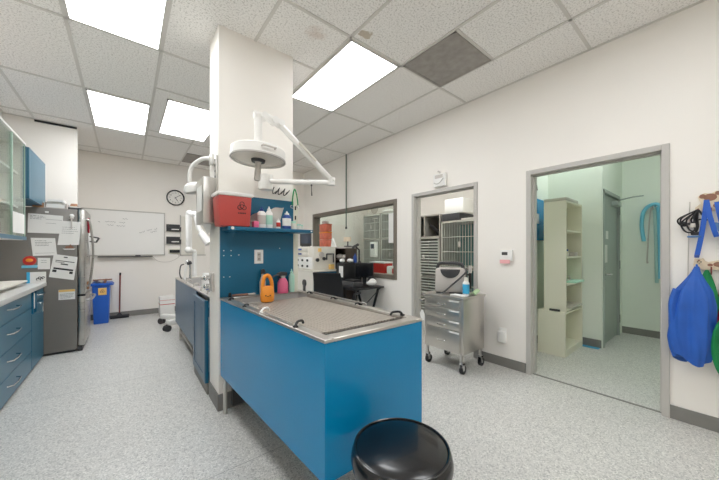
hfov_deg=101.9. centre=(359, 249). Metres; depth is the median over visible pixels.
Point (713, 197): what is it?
plaque
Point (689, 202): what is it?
string
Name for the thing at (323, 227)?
tub
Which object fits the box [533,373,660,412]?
threshold
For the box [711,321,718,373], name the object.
jacket
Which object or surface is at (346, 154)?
conduit
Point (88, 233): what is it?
pad
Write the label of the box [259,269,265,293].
spray bottle
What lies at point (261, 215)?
bottle
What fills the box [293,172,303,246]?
wall
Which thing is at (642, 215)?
coiled hose
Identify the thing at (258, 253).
receptacle
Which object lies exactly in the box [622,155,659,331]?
wall
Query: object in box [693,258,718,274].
coat rack
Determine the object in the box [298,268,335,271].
countertop
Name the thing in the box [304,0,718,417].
wall
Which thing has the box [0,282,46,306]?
countertop
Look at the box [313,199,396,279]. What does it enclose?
window
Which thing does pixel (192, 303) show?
base cabinet
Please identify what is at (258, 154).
lamp
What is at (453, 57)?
ceiling vent
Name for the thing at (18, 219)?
sheet
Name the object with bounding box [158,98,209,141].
recessed light
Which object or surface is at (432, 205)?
wall
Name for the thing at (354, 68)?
recessed light
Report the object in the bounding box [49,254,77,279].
sheet
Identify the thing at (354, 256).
dispenser bottle
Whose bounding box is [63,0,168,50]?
recessed light
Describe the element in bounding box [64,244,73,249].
magnet
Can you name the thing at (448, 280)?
machine
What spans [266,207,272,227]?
bottle
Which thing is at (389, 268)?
pouch
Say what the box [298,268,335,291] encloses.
base cabinet
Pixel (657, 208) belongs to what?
hose
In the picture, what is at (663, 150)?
door
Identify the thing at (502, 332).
plug
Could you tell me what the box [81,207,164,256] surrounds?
whiteboard
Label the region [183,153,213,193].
lamp
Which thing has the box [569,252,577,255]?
carton
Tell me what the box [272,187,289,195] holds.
coiled cable
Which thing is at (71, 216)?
magnet
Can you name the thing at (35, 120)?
gap
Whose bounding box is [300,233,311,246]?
patient monitor
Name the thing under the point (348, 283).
printer
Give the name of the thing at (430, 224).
crate
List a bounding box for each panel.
[180,215,204,255]
[220,197,292,297]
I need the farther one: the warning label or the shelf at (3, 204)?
the warning label
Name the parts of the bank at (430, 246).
wire door, wire door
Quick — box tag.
[420,310,424,319]
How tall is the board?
1.800 m
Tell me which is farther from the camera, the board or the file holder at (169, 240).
the file holder at (169, 240)
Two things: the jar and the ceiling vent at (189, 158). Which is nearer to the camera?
the jar
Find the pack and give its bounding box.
[450,293,468,296]
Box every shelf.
[0,160,17,174]
[0,199,17,207]
[222,226,312,233]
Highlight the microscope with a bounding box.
[352,244,360,262]
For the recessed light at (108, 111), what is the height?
0.013 m
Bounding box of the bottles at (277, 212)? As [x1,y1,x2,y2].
[250,208,283,227]
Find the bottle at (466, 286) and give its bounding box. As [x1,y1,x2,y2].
[463,277,469,294]
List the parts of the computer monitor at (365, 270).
casing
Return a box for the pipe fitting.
[203,272,213,290]
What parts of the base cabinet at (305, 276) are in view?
panel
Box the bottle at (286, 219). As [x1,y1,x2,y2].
[282,211,290,228]
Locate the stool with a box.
[351,418,453,479]
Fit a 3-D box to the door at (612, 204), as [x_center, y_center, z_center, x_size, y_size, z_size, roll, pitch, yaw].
[3.587,0.237,3.999,0.930,2.065,0.339,0,0,-39]
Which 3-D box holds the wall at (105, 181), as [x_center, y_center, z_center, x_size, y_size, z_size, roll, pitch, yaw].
[-4.271,-0.255,5.816,3.400,3.050,0.120,0,0,-39]
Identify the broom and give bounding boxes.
[110,273,128,318]
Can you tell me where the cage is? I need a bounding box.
[441,219,473,291]
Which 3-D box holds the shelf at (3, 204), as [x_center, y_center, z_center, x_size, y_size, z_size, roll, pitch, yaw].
[-2.896,-0.430,1.954,0.380,0.020,2.234,0,0,-39]
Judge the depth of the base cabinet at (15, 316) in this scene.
2.53 m
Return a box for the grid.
[0,0,705,173]
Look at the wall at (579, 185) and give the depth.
3.90 m
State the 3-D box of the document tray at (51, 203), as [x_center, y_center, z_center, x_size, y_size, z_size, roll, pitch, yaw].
[-3.791,-0.560,3.664,0.190,0.109,0.300,0,0,-39]
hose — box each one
[640,202,659,247]
[646,207,651,263]
[653,207,658,282]
[656,207,659,278]
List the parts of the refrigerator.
freezer drawer, door, handle, handle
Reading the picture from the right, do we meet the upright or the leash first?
the leash
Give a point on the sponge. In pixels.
(254, 223)
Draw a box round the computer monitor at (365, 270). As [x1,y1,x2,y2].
[355,263,373,285]
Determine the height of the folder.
0.022 m
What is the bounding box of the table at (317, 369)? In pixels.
[220,290,421,479]
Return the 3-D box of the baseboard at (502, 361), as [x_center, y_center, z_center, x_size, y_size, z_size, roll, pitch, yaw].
[1.550,1.220,3.210,0.008,0.100,0.525,0,0,-39]
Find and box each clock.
[166,190,184,205]
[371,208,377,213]
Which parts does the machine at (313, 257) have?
drawer, control panel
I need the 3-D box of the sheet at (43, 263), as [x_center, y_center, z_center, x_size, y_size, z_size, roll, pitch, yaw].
[-3.748,0.161,3.466,0.103,0.138,0.002,0,0,-39]
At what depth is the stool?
1.11 m
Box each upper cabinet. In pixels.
[0,117,26,239]
[23,146,46,205]
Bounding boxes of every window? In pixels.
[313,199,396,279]
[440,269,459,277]
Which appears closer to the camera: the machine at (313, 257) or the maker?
the maker
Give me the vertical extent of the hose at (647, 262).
0.812 m
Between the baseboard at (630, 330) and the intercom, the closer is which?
the baseboard at (630, 330)
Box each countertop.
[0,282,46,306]
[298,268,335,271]
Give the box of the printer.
[342,279,362,287]
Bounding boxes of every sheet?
[13,211,23,233]
[27,213,62,233]
[31,238,56,255]
[38,258,49,268]
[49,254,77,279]
[58,221,80,244]
[389,213,392,242]
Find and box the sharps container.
[211,190,253,226]
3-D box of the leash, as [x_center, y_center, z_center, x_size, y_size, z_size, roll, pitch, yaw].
[2.422,-0.148,2.016,0.029,0.406,0.145,0,0,-39]
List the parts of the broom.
handle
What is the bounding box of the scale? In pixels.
[0,280,26,291]
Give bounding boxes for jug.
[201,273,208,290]
[260,274,280,301]
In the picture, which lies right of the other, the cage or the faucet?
the cage
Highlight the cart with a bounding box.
[419,291,485,374]
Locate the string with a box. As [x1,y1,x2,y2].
[687,202,689,275]
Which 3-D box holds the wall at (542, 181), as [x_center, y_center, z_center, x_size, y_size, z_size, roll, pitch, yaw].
[2.144,-0.255,3.842,1.450,3.050,0.120,0,0,-39]
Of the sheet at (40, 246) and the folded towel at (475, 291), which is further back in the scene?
the sheet at (40, 246)
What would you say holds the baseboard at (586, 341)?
attached to the wall at (579, 185)
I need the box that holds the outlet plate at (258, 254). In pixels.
[254,250,262,263]
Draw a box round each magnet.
[21,256,37,267]
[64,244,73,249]
[69,214,73,228]
[87,218,89,232]
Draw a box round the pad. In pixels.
[88,233,89,254]
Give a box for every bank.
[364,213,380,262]
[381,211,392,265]
[421,237,440,312]
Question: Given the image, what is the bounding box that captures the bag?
[667,264,717,366]
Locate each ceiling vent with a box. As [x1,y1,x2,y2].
[182,153,209,165]
[403,31,490,86]
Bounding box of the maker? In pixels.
[366,276,376,285]
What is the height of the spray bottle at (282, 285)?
0.185 m
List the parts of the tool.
handle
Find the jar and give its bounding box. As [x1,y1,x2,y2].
[291,221,295,228]
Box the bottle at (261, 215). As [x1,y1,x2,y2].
[257,207,265,227]
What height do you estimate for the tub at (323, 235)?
0.148 m
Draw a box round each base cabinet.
[0,293,30,409]
[31,288,45,369]
[175,260,209,394]
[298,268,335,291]
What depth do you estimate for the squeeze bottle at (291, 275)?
2.61 m
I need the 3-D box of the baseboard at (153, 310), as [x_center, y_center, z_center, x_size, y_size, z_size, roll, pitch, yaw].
[-4.173,1.220,5.813,3.250,0.100,0.008,0,0,-39]
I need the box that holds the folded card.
[331,238,336,246]
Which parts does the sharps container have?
lid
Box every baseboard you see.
[91,308,158,319]
[209,381,245,411]
[482,351,525,372]
[583,337,600,347]
[622,326,659,338]
[670,404,718,432]
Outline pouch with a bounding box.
[387,266,392,273]
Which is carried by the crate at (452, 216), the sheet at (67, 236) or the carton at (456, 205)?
the carton at (456, 205)
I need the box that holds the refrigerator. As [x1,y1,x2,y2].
[0,206,95,355]
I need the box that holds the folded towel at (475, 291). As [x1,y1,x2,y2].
[470,289,479,294]
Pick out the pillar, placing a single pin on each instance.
(247, 75)
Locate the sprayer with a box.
[183,261,191,279]
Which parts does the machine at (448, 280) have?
casing, carry handle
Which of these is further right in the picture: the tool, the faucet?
the tool
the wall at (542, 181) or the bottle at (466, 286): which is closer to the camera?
the bottle at (466, 286)
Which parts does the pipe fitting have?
knob, knob, plate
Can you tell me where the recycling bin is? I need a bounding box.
[91,279,113,324]
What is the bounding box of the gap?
[34,119,76,128]
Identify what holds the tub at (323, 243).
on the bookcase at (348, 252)
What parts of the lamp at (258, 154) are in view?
stem, handle, yoke arm, grip rail, arm, arm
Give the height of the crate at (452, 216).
0.133 m
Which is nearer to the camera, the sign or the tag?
the tag
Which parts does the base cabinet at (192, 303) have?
panel, leg, panel, raised frame, door, panel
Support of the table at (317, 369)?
on the floor
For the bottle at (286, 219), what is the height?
0.155 m
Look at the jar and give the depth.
2.56 m
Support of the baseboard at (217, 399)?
attached to the pillar
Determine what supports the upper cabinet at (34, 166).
attached to the wall
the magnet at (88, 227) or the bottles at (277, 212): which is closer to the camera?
the bottles at (277, 212)
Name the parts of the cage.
wire door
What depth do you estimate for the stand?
4.84 m
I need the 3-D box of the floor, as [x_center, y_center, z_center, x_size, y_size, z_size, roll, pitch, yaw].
[0.311,1.320,3.451,7.600,0.100,9.800,0,0,-39]
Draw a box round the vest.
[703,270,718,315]
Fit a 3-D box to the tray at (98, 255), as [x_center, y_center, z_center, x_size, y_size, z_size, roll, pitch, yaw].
[-4.427,0.115,5.538,0.810,0.034,0.080,0,0,-39]
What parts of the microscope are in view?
arm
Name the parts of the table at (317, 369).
leg, panel, rail, rail, panel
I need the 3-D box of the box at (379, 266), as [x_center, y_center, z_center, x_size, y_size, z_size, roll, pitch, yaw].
[0.380,0.301,5.159,0.210,0.192,0.390,0,0,-39]
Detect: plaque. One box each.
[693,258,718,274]
[695,191,718,211]
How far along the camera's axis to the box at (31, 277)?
3.38 m
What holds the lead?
hanging from the pillar
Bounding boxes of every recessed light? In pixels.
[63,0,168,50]
[85,89,150,134]
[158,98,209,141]
[293,39,398,111]
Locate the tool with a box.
[232,293,254,296]
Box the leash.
[694,200,718,257]
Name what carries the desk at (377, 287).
on the floor
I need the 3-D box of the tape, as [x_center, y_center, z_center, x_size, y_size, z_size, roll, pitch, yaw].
[2.988,1.268,3.852,0.080,0.003,0.280,0,0,-39]
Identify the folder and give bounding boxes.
[567,279,583,282]
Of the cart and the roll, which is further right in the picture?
the cart
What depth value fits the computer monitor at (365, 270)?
4.66 m
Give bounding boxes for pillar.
[210,24,292,393]
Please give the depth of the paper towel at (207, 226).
2.37 m
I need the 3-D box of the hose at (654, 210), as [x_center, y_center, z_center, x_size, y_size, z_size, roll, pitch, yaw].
[4.229,-0.072,4.173,0.096,1.085,0.048,0,0,-19]
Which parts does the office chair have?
backrest, armrest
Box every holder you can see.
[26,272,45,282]
[166,224,180,231]
[166,237,180,243]
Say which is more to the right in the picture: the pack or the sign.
the pack
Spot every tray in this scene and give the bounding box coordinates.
[44,199,68,208]
[98,255,152,256]
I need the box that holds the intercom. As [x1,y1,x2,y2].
[168,249,179,253]
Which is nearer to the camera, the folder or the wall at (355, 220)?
the folder
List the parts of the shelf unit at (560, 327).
shelf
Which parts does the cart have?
drawer, drawer, drawer, drawer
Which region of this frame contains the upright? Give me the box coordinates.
[214,155,217,190]
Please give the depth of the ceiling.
2.63 m
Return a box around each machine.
[298,246,334,269]
[435,261,471,293]
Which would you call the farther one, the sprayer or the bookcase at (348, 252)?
the bookcase at (348, 252)
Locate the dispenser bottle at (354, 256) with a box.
[353,254,356,262]
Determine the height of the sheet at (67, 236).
0.296 m
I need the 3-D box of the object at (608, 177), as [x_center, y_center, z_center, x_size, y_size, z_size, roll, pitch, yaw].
[3.567,-0.255,4.162,1.170,3.050,0.080,0,0,-39]
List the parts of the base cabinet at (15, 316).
handle, drawer, drawer, drawer, drawer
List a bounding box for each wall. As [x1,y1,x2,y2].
[2,113,77,206]
[78,150,209,314]
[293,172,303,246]
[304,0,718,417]
[320,210,367,262]
[368,189,473,215]
[537,175,547,334]
[548,167,594,338]
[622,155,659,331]
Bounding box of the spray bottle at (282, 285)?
[277,272,287,292]
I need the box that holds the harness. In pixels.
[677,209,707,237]
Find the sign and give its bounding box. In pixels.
[433,171,446,187]
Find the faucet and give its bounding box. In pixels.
[185,260,190,278]
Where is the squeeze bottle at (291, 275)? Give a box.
[289,269,294,291]
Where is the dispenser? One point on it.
(206, 186)
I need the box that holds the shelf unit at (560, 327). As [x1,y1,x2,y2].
[538,200,582,357]
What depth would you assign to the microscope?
4.86 m
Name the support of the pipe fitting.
attached to the pillar
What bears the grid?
attached to the ceiling
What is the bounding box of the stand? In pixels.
[158,210,209,331]
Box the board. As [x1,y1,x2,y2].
[293,193,297,290]
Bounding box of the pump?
[370,218,377,260]
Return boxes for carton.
[159,295,174,317]
[445,197,473,213]
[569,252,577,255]
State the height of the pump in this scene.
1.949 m
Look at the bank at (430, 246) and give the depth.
6.01 m
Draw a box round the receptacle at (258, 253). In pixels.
[257,252,260,260]
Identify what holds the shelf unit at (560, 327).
on the floor
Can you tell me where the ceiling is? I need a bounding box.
[0,0,700,172]
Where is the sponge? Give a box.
[252,221,258,226]
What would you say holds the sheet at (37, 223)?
attached to the refrigerator
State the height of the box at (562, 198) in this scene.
0.034 m
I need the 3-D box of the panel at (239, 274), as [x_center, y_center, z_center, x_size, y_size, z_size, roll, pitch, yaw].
[-0.856,-0.030,2.494,0.625,0.830,0.014,0,0,-39]
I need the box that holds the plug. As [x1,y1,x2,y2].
[497,327,506,342]
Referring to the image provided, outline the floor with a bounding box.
[0,313,718,479]
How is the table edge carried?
on the table at (317, 369)
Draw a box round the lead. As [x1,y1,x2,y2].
[290,189,299,208]
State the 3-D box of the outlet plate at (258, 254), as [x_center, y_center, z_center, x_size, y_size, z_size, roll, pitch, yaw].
[-0.856,0.057,2.482,0.076,0.117,0.009,0,0,-39]
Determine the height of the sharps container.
0.251 m
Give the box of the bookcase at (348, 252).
[335,247,356,302]
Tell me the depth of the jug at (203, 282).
3.84 m
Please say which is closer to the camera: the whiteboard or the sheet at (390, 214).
the sheet at (390, 214)
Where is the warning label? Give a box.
[58,289,74,299]
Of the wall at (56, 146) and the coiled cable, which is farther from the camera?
the wall at (56, 146)
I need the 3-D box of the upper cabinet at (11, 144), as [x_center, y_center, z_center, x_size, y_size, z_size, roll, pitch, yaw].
[-2.881,-0.595,1.966,0.449,0.990,2.270,0,0,-39]
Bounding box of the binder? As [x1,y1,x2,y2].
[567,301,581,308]
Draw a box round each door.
[412,182,477,357]
[526,143,669,417]
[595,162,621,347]
[603,189,643,347]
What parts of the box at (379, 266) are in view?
lid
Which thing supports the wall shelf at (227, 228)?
attached to the panel at (239, 274)
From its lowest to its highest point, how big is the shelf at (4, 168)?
0.020 m
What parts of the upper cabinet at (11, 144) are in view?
rail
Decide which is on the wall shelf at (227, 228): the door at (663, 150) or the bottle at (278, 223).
the bottle at (278, 223)
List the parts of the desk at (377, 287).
leg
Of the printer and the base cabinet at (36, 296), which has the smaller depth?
the base cabinet at (36, 296)
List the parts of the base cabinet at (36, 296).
slot frame, door, drawer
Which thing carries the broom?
on the floor
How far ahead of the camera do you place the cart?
3.08 m
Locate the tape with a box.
[583,345,599,348]
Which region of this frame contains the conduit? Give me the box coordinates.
[345,154,346,228]
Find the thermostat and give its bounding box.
[500,250,512,263]
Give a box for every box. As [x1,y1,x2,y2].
[369,261,392,272]
[544,197,577,203]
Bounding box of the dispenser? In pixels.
[196,176,215,233]
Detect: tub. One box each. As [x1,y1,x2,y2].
[319,224,331,231]
[319,232,331,239]
[319,240,331,246]
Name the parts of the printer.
lid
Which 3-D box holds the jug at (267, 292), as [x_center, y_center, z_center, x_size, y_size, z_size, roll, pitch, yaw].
[-0.675,0.285,2.340,0.089,0.212,0.350,0,0,10]
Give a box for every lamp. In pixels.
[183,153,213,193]
[229,110,334,190]
[344,237,351,246]
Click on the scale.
(4, 285)
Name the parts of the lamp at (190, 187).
curved arm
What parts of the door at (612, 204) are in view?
frame, closer arm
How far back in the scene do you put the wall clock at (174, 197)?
6.08 m
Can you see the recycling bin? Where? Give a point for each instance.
(101, 301)
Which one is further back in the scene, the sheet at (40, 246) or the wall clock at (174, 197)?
the wall clock at (174, 197)
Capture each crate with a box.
[421,214,441,236]
[442,213,473,221]
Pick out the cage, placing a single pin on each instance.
(457, 236)
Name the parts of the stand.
leg, leg, arm, arm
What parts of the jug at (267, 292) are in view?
loop handle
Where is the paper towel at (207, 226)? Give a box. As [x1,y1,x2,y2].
[203,224,210,233]
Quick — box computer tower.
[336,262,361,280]
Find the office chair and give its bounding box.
[313,272,360,302]
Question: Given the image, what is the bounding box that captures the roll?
[336,254,342,258]
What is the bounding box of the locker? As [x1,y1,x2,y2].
[537,199,543,240]
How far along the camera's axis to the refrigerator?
3.56 m
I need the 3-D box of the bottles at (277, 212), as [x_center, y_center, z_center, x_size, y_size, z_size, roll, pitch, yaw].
[-0.785,-0.278,2.501,0.300,0.198,0.039,0,0,-41]
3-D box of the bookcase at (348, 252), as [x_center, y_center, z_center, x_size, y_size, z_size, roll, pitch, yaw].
[-0.609,0.608,5.680,0.252,1.325,1.510,0,0,-39]
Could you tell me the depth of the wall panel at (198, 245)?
6.27 m
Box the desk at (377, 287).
[343,285,383,306]
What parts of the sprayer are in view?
handle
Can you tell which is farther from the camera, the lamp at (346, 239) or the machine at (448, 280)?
the lamp at (346, 239)
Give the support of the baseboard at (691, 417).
attached to the wall at (657, 83)
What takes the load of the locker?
attached to the wall at (542, 181)
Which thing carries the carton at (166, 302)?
on the floor
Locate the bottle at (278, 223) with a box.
[276,219,280,227]
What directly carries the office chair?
on the floor
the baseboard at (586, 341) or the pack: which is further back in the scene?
the baseboard at (586, 341)
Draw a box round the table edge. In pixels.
[324,321,388,334]
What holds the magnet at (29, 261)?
attached to the refrigerator
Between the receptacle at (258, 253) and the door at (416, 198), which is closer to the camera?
the receptacle at (258, 253)
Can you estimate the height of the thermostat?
0.145 m

